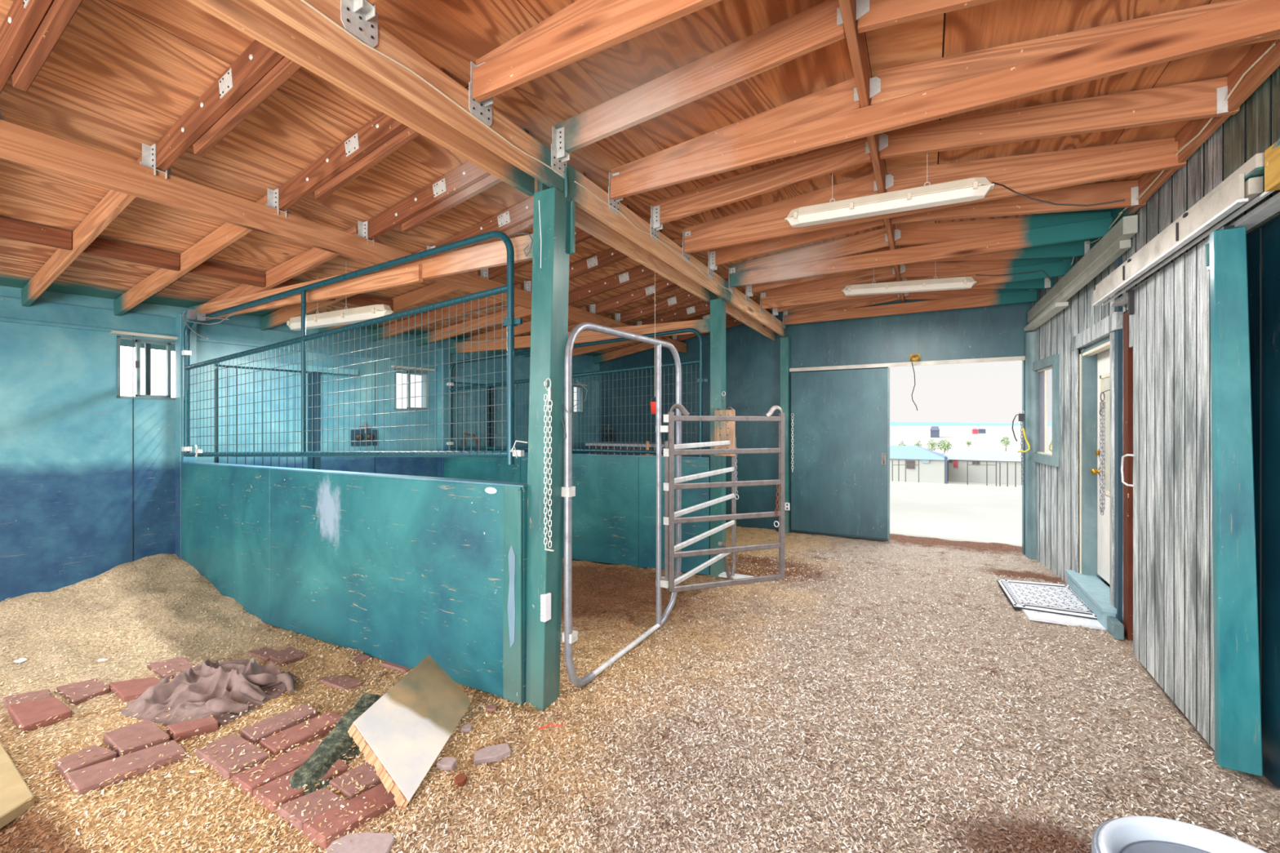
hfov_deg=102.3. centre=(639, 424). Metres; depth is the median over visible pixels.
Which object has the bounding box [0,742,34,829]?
board
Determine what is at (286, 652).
paver
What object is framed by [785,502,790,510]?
wall socket
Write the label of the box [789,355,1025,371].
door track
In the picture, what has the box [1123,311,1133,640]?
sliding door edge
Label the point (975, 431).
outbuilding
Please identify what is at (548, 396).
chain
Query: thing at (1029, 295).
ceiling beam
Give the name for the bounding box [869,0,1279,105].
rafter
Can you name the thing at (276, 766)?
paver
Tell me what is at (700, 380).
mesh panel
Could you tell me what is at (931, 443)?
tree
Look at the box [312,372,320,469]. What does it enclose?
upright
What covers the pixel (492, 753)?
stone fragment
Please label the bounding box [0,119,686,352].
beam
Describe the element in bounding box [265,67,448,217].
rafter
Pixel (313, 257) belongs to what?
rafter
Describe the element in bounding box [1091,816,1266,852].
plastic tub
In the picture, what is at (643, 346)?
rafter
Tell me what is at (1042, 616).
board
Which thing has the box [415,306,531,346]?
rafter
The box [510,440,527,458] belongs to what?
latch
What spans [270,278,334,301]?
blocking
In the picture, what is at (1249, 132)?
wall
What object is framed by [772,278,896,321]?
rafter
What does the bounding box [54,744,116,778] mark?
paver
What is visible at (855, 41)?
board
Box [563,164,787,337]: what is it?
beam
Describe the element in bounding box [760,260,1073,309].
ceiling beam
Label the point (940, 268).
rafter
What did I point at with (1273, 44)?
cable
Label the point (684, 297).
rafter
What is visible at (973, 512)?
ground
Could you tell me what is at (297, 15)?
beam
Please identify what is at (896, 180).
rafter
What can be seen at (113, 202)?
rafter
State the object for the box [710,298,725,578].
post
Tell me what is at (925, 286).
diffuser
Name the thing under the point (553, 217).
post
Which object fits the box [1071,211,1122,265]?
cable
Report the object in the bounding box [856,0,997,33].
rafter
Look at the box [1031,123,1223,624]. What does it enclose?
wall
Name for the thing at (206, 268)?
blocking
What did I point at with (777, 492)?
chain
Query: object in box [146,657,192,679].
paver
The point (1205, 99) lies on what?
rafter
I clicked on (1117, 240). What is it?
header
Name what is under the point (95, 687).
paver
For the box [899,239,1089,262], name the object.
rafter
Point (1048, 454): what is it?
window
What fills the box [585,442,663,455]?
rack
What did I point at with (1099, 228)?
ceiling beam
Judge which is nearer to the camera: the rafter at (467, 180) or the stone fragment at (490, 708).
the stone fragment at (490, 708)
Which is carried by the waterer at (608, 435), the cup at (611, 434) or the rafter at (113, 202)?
the cup at (611, 434)
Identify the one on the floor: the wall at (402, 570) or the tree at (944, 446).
the wall at (402, 570)
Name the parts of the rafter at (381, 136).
splice plate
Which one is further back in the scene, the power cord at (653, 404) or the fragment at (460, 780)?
the power cord at (653, 404)
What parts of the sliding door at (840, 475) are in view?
handle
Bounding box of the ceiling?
[0,0,1256,355]
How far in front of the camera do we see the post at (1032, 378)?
6.05 m
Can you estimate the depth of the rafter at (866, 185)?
3.93 m
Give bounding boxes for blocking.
[0,216,71,250]
[82,237,179,271]
[187,260,265,287]
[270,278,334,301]
[338,293,392,311]
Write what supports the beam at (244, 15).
attached to the post at (553, 217)
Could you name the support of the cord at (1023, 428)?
hanging from the post at (1032, 378)
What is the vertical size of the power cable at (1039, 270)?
0.145 m
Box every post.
[175,312,196,559]
[437,346,450,477]
[525,166,574,711]
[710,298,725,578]
[779,337,790,533]
[1025,331,1039,559]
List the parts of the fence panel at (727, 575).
foot plate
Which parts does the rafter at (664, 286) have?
splice plate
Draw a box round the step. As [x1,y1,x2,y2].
[1065,569,1116,630]
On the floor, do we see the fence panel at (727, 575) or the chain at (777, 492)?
the fence panel at (727, 575)
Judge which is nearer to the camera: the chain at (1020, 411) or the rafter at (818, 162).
the rafter at (818, 162)
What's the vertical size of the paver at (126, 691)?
0.050 m
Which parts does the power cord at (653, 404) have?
cord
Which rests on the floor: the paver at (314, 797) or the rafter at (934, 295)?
the paver at (314, 797)
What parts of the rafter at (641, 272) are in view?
splice plate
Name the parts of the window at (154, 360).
pane, sash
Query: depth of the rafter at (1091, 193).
3.63 m
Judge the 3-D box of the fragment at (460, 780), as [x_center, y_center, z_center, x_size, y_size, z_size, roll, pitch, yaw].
[-0.778,1.540,2.233,0.049,0.035,0.051,0,0,-36]
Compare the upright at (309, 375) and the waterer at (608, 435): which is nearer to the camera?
the upright at (309, 375)
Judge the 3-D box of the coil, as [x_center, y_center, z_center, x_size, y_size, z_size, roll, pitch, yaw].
[-0.674,-1.057,2.970,0.200,0.174,0.026,0,0,29]
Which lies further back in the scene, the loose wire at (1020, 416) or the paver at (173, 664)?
the loose wire at (1020, 416)
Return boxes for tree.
[927,439,937,450]
[937,440,951,452]
[1000,436,1010,451]
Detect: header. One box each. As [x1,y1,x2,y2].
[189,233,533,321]
[449,318,710,354]
[1023,214,1137,331]
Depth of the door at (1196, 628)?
2.54 m
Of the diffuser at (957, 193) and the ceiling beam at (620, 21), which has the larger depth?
the diffuser at (957, 193)
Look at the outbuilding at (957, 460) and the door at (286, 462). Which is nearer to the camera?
the door at (286, 462)
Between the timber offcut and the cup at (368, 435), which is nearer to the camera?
the timber offcut
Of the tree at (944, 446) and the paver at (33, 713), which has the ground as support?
the tree at (944, 446)
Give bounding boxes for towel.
[120,656,297,726]
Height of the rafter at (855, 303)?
0.394 m
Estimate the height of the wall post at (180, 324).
2.560 m
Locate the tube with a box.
[464,432,480,450]
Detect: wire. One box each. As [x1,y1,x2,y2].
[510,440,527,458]
[1012,413,1024,441]
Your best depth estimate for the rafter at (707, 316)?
7.34 m
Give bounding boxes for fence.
[892,459,919,482]
[967,461,996,485]
[999,462,1016,487]
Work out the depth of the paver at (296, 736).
2.56 m
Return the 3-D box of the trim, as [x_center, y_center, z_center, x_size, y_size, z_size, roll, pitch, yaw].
[-4.031,-0.877,4.926,0.030,0.185,10.832,0,0,38]
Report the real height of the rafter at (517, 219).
0.498 m
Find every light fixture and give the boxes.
[286,304,393,330]
[784,153,994,227]
[841,268,976,296]
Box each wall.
[0,285,599,602]
[179,461,527,705]
[444,452,710,575]
[599,299,1044,555]
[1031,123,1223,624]
[1223,66,1279,235]
[1246,216,1279,788]
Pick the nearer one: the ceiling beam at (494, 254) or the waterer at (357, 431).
the ceiling beam at (494, 254)
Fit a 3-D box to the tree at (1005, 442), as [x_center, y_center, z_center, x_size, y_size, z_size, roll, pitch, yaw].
[87.298,5.840,123.189,1.925,6.023,1.974,0,0,29]
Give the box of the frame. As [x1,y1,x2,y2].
[561,321,681,688]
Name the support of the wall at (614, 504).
on the floor
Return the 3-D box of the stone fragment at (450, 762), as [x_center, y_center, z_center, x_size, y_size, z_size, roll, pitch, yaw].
[-0.874,1.540,2.339,0.081,0.036,0.064,0,0,29]
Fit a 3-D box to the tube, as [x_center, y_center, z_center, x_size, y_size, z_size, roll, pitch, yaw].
[-2.256,0.235,6.914,0.332,0.260,0.028,0,0,29]
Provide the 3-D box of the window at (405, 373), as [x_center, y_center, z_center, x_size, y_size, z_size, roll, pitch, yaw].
[-2.851,-0.453,6.469,0.099,0.536,0.547,0,0,38]
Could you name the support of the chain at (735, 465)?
hanging from the fence panel at (727, 575)
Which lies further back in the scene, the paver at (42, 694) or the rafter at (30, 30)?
the paver at (42, 694)
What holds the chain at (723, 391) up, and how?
hanging from the post at (717, 306)
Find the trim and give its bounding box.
[0,296,600,381]
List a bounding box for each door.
[215,359,358,468]
[450,377,516,450]
[791,367,889,539]
[1071,311,1122,607]
[1120,225,1262,776]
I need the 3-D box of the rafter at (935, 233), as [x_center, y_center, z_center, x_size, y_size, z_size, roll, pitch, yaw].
[2.951,-1.612,4.255,1.527,0.333,0.042,0,0,29]
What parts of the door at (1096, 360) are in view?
knob, glass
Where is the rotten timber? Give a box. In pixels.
[289,693,380,795]
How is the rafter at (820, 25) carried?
attached to the ceiling
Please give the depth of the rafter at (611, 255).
4.80 m
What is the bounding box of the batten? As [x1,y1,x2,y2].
[1114,254,1122,623]
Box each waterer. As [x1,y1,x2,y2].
[351,422,377,445]
[600,424,617,441]
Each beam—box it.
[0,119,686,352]
[186,0,534,195]
[248,0,564,191]
[472,0,721,102]
[537,180,776,341]
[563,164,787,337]
[610,0,1279,199]
[684,141,1186,253]
[729,217,1112,287]
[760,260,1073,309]
[783,288,1037,324]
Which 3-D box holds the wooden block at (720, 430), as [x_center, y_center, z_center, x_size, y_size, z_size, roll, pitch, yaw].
[0.831,0.070,5.175,0.260,0.480,0.094,0,0,29]
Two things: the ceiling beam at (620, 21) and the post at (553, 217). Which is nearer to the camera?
the ceiling beam at (620, 21)
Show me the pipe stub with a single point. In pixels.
(646, 442)
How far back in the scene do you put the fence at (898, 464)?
50.94 m
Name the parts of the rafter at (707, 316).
splice plate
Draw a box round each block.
[711,408,735,456]
[1264,141,1279,191]
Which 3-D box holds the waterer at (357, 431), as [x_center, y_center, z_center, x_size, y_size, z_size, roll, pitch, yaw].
[-3.194,0.101,5.993,0.042,0.270,0.300,0,0,38]
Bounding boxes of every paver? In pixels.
[3,688,51,709]
[8,696,71,733]
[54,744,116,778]
[56,678,110,706]
[65,739,186,795]
[103,719,169,757]
[108,676,158,702]
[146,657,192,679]
[166,716,218,742]
[195,733,270,780]
[231,740,319,796]
[240,703,317,744]
[246,646,278,661]
[253,758,348,813]
[259,711,341,756]
[269,646,307,666]
[276,786,345,831]
[303,783,395,849]
[319,673,362,691]
[323,832,395,852]
[328,762,382,799]
[330,649,369,662]
[380,660,412,673]
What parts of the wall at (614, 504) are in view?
plywood panel, plywood panel, plywood panel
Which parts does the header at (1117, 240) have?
rail, rail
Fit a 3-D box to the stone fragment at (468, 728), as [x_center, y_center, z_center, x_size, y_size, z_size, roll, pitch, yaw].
[-0.882,1.547,2.629,0.049,0.024,0.040,0,0,6]
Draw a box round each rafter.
[0,0,83,120]
[21,155,142,306]
[113,195,266,315]
[139,39,302,178]
[196,226,358,324]
[259,249,425,330]
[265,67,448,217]
[318,269,479,332]
[356,128,528,245]
[369,283,523,342]
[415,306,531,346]
[426,171,586,252]
[455,306,587,342]
[468,0,617,126]
[480,204,629,279]
[492,315,613,354]
[524,229,662,293]
[524,322,634,357]
[551,0,845,178]
[568,264,657,305]
[572,339,638,356]
[589,265,707,314]
[593,335,670,364]
[608,77,860,214]
[615,278,728,322]
[636,289,744,325]
[650,137,871,242]
[672,308,768,341]
[680,299,757,321]
[682,173,878,262]
[707,218,884,279]
[728,227,888,293]
[745,247,889,304]
[760,265,895,313]
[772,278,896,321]
[782,293,900,328]
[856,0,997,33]
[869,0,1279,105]
[879,76,1239,159]
[885,137,1182,192]
[891,179,1146,223]
[894,211,1111,245]
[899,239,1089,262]
[900,257,1075,277]
[902,276,1054,288]
[903,288,1038,299]
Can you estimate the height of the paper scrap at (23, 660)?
0.010 m
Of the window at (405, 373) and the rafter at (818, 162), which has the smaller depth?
the rafter at (818, 162)
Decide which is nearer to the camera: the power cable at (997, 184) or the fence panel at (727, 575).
the power cable at (997, 184)
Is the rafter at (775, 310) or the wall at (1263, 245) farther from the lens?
the rafter at (775, 310)
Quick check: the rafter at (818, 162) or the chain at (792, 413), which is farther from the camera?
the chain at (792, 413)
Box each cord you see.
[650,271,656,413]
[1017,427,1030,452]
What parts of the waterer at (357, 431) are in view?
plate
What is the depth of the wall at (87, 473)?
4.35 m
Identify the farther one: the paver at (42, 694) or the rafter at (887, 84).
the paver at (42, 694)
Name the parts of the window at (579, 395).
pane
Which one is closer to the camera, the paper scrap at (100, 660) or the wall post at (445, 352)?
the paper scrap at (100, 660)
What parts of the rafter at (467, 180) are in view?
splice plate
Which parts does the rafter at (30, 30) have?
splice plate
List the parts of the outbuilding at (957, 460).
red door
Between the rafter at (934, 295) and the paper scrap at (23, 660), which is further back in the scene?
the rafter at (934, 295)
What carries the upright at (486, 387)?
on the floor
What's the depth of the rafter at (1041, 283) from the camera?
5.57 m
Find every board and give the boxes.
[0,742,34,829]
[838,0,904,302]
[1021,608,1105,630]
[1089,39,1279,249]
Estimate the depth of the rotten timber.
2.39 m
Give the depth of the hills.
3559.76 m
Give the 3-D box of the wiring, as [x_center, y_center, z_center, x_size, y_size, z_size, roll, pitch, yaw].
[-3.586,-0.852,4.278,0.955,0.281,0.040,0,0,29]
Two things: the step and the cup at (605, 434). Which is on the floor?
the step
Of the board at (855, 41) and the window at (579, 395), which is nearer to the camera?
the board at (855, 41)
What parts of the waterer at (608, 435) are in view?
plate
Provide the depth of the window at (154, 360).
4.56 m
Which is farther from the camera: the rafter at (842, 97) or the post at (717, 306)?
the post at (717, 306)
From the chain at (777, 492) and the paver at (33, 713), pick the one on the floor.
the paver at (33, 713)
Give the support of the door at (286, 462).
in the wall at (87, 473)
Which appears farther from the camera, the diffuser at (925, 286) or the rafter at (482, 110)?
the diffuser at (925, 286)
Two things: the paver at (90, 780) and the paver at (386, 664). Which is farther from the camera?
the paver at (386, 664)
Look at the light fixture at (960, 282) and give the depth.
5.23 m
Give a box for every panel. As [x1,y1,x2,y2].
[181,230,522,464]
[347,654,470,808]
[446,328,708,457]
[663,406,754,589]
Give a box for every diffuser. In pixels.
[786,185,991,227]
[843,281,974,296]
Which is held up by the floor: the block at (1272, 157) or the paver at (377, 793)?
the paver at (377, 793)
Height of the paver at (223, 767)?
0.050 m
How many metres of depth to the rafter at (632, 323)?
7.83 m
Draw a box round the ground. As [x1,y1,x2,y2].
[889,425,1022,546]
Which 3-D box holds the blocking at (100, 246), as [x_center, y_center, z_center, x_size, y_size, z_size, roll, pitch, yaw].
[-3.516,-1.189,3.579,0.038,0.115,0.489,0,0,33]
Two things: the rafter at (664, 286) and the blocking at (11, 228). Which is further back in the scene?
the rafter at (664, 286)
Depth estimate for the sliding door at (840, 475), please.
7.13 m
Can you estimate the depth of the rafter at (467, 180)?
3.36 m
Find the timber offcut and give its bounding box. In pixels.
[1106,616,1124,639]
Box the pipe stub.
[638,441,653,455]
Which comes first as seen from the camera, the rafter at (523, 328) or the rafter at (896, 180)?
the rafter at (896, 180)
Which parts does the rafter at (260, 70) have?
splice plate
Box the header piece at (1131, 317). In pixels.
[1128,314,1133,347]
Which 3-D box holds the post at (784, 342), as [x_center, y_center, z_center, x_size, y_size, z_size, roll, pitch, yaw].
[2.115,0.165,7.518,0.120,2.870,0.120,0,0,29]
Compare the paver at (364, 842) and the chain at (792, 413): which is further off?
the chain at (792, 413)
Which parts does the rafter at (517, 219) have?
splice plate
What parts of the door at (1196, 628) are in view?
pull handle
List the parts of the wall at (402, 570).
plywood panel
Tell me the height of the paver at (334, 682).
0.040 m
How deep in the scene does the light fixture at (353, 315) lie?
4.23 m
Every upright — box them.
[306,371,311,469]
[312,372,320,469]
[486,386,489,450]
[489,386,495,450]
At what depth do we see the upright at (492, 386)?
7.37 m
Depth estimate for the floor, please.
2.92 m
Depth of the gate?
4.07 m
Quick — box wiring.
[182,308,236,339]
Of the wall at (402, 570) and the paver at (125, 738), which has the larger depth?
the wall at (402, 570)
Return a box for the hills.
[889,422,1022,426]
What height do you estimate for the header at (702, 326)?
0.141 m
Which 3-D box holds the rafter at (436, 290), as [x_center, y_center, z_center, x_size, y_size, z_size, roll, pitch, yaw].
[-2.484,-1.202,5.183,2.222,0.472,0.038,0,0,24]
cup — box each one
[355,433,364,440]
[366,433,374,440]
[603,432,608,438]
[609,432,614,438]
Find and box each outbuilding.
[889,445,948,483]
[929,426,939,437]
[943,448,1022,484]
[971,428,977,434]
[977,428,985,433]
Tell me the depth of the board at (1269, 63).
2.42 m
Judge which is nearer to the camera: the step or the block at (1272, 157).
the block at (1272, 157)
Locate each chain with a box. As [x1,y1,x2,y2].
[543,377,554,551]
[721,391,725,408]
[734,447,738,499]
[773,484,779,527]
[791,413,794,471]
[1019,410,1024,484]
[1099,389,1110,515]
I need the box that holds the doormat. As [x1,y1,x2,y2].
[996,578,1097,619]
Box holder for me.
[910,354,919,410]
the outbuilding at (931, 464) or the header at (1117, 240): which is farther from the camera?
the outbuilding at (931, 464)
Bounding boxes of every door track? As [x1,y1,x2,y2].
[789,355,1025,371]
[1092,152,1279,306]
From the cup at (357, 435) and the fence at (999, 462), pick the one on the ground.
the fence at (999, 462)
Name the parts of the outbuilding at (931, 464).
doorway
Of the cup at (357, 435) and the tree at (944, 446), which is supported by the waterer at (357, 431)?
the cup at (357, 435)
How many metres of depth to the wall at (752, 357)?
7.73 m
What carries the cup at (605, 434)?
on the waterer at (608, 435)
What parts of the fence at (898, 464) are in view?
fence post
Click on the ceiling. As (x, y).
(121, 73)
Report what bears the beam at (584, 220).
attached to the post at (717, 306)
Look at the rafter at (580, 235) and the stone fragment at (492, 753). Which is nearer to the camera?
the stone fragment at (492, 753)
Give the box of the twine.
[538,723,562,729]
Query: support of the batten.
attached to the wall at (1203, 171)
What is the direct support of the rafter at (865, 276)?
attached to the ceiling
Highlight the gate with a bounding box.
[667,403,785,592]
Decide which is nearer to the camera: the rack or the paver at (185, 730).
the paver at (185, 730)
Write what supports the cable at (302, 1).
attached to the beam at (297, 15)
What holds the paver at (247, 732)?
on the floor
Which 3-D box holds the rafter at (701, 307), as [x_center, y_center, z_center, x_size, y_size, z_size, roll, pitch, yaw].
[0.643,-1.454,6.854,1.544,0.498,0.136,0,0,29]
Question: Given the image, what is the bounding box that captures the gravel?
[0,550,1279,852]
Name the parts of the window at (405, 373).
pane, sash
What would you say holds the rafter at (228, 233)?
attached to the ceiling
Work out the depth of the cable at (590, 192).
3.77 m
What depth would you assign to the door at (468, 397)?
7.03 m
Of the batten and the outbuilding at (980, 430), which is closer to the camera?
the batten
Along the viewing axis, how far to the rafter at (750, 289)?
5.66 m
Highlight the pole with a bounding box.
[944,456,947,484]
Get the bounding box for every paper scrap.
[13,657,26,662]
[97,658,108,662]
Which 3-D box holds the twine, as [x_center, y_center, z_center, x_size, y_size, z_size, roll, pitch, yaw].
[-0.453,1.520,2.608,0.119,0.008,0.036,0,0,-13]
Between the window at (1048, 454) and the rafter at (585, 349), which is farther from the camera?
the rafter at (585, 349)
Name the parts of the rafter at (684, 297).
splice plate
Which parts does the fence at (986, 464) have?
rail, fence post, fence post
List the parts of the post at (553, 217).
notice plate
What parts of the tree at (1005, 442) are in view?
crown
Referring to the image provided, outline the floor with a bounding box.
[0,525,1279,852]
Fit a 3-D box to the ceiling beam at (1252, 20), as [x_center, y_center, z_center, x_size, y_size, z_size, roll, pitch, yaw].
[1.141,-1.522,2.586,3.025,0.135,0.038,0,0,29]
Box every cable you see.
[299,0,562,176]
[574,181,752,306]
[975,270,1051,281]
[991,182,1124,206]
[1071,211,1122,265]
[1118,39,1278,214]
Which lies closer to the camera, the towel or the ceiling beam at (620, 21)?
the ceiling beam at (620, 21)
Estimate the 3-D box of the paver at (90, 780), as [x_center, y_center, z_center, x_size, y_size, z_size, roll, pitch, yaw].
[-2.329,1.554,2.345,0.192,0.050,0.373,0,0,40]
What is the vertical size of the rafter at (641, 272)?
0.498 m
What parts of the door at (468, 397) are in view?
door, door rail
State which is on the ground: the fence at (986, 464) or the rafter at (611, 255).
the fence at (986, 464)
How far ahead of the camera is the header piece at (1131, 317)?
3.63 m
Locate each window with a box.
[110,330,177,399]
[391,365,435,410]
[572,383,587,413]
[1032,354,1059,466]
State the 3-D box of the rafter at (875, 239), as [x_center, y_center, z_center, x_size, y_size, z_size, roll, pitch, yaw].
[1.597,-1.582,5.010,1.516,0.394,0.136,0,0,29]
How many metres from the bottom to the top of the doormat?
0.019 m
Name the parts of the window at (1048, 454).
frame, pane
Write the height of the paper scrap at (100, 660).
0.010 m
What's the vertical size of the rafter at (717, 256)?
0.394 m
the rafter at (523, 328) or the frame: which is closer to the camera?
the frame
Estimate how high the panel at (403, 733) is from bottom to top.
0.266 m
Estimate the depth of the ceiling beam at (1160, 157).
3.18 m
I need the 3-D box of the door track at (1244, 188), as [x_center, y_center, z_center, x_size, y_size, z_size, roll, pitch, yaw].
[2.965,-0.965,2.906,0.177,0.170,2.160,0,0,29]
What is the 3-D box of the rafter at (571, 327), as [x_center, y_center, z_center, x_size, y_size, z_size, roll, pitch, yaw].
[-1.235,-1.229,7.076,1.888,0.418,0.038,0,0,21]
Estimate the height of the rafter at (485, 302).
0.459 m
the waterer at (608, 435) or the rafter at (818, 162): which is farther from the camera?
the waterer at (608, 435)
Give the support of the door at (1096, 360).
in the wall at (1203, 171)
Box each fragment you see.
[436,756,457,771]
[453,773,466,787]
[461,724,471,732]
[473,742,511,764]
[485,705,497,712]
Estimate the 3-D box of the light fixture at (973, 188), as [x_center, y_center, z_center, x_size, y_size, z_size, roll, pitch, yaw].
[1.488,-1.547,3.177,1.157,0.479,0.144,2,1,29]
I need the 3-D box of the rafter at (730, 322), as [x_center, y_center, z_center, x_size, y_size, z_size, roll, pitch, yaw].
[1.202,-1.454,7.860,1.544,0.498,0.136,0,0,29]
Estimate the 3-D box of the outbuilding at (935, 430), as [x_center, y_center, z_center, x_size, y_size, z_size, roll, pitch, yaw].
[166.795,4.056,291.708,4.820,6.588,12.600,0,0,29]
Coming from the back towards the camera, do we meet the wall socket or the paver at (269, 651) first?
the wall socket
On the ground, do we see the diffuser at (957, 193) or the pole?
the pole
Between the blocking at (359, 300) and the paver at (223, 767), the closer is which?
the paver at (223, 767)
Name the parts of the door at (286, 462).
door, door rail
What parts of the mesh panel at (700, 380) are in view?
rail, rail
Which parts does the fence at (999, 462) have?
fence post, fence post, fence post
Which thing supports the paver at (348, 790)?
on the floor
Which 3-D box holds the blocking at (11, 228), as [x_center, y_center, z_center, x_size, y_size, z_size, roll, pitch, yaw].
[-3.808,-1.189,3.132,0.038,0.115,0.483,0,0,33]
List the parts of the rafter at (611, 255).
splice plate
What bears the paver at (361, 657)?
on the floor
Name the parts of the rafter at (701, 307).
splice plate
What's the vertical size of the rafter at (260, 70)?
0.498 m
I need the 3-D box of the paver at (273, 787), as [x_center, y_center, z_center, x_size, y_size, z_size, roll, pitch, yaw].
[-1.467,1.558,2.244,0.173,0.050,0.312,0,0,36]
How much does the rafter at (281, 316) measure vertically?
0.485 m
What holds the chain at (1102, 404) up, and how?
hanging from the door at (1096, 360)
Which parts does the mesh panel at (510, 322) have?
gate hinge, rail, rail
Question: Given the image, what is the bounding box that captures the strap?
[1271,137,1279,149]
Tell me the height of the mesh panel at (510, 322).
1.414 m

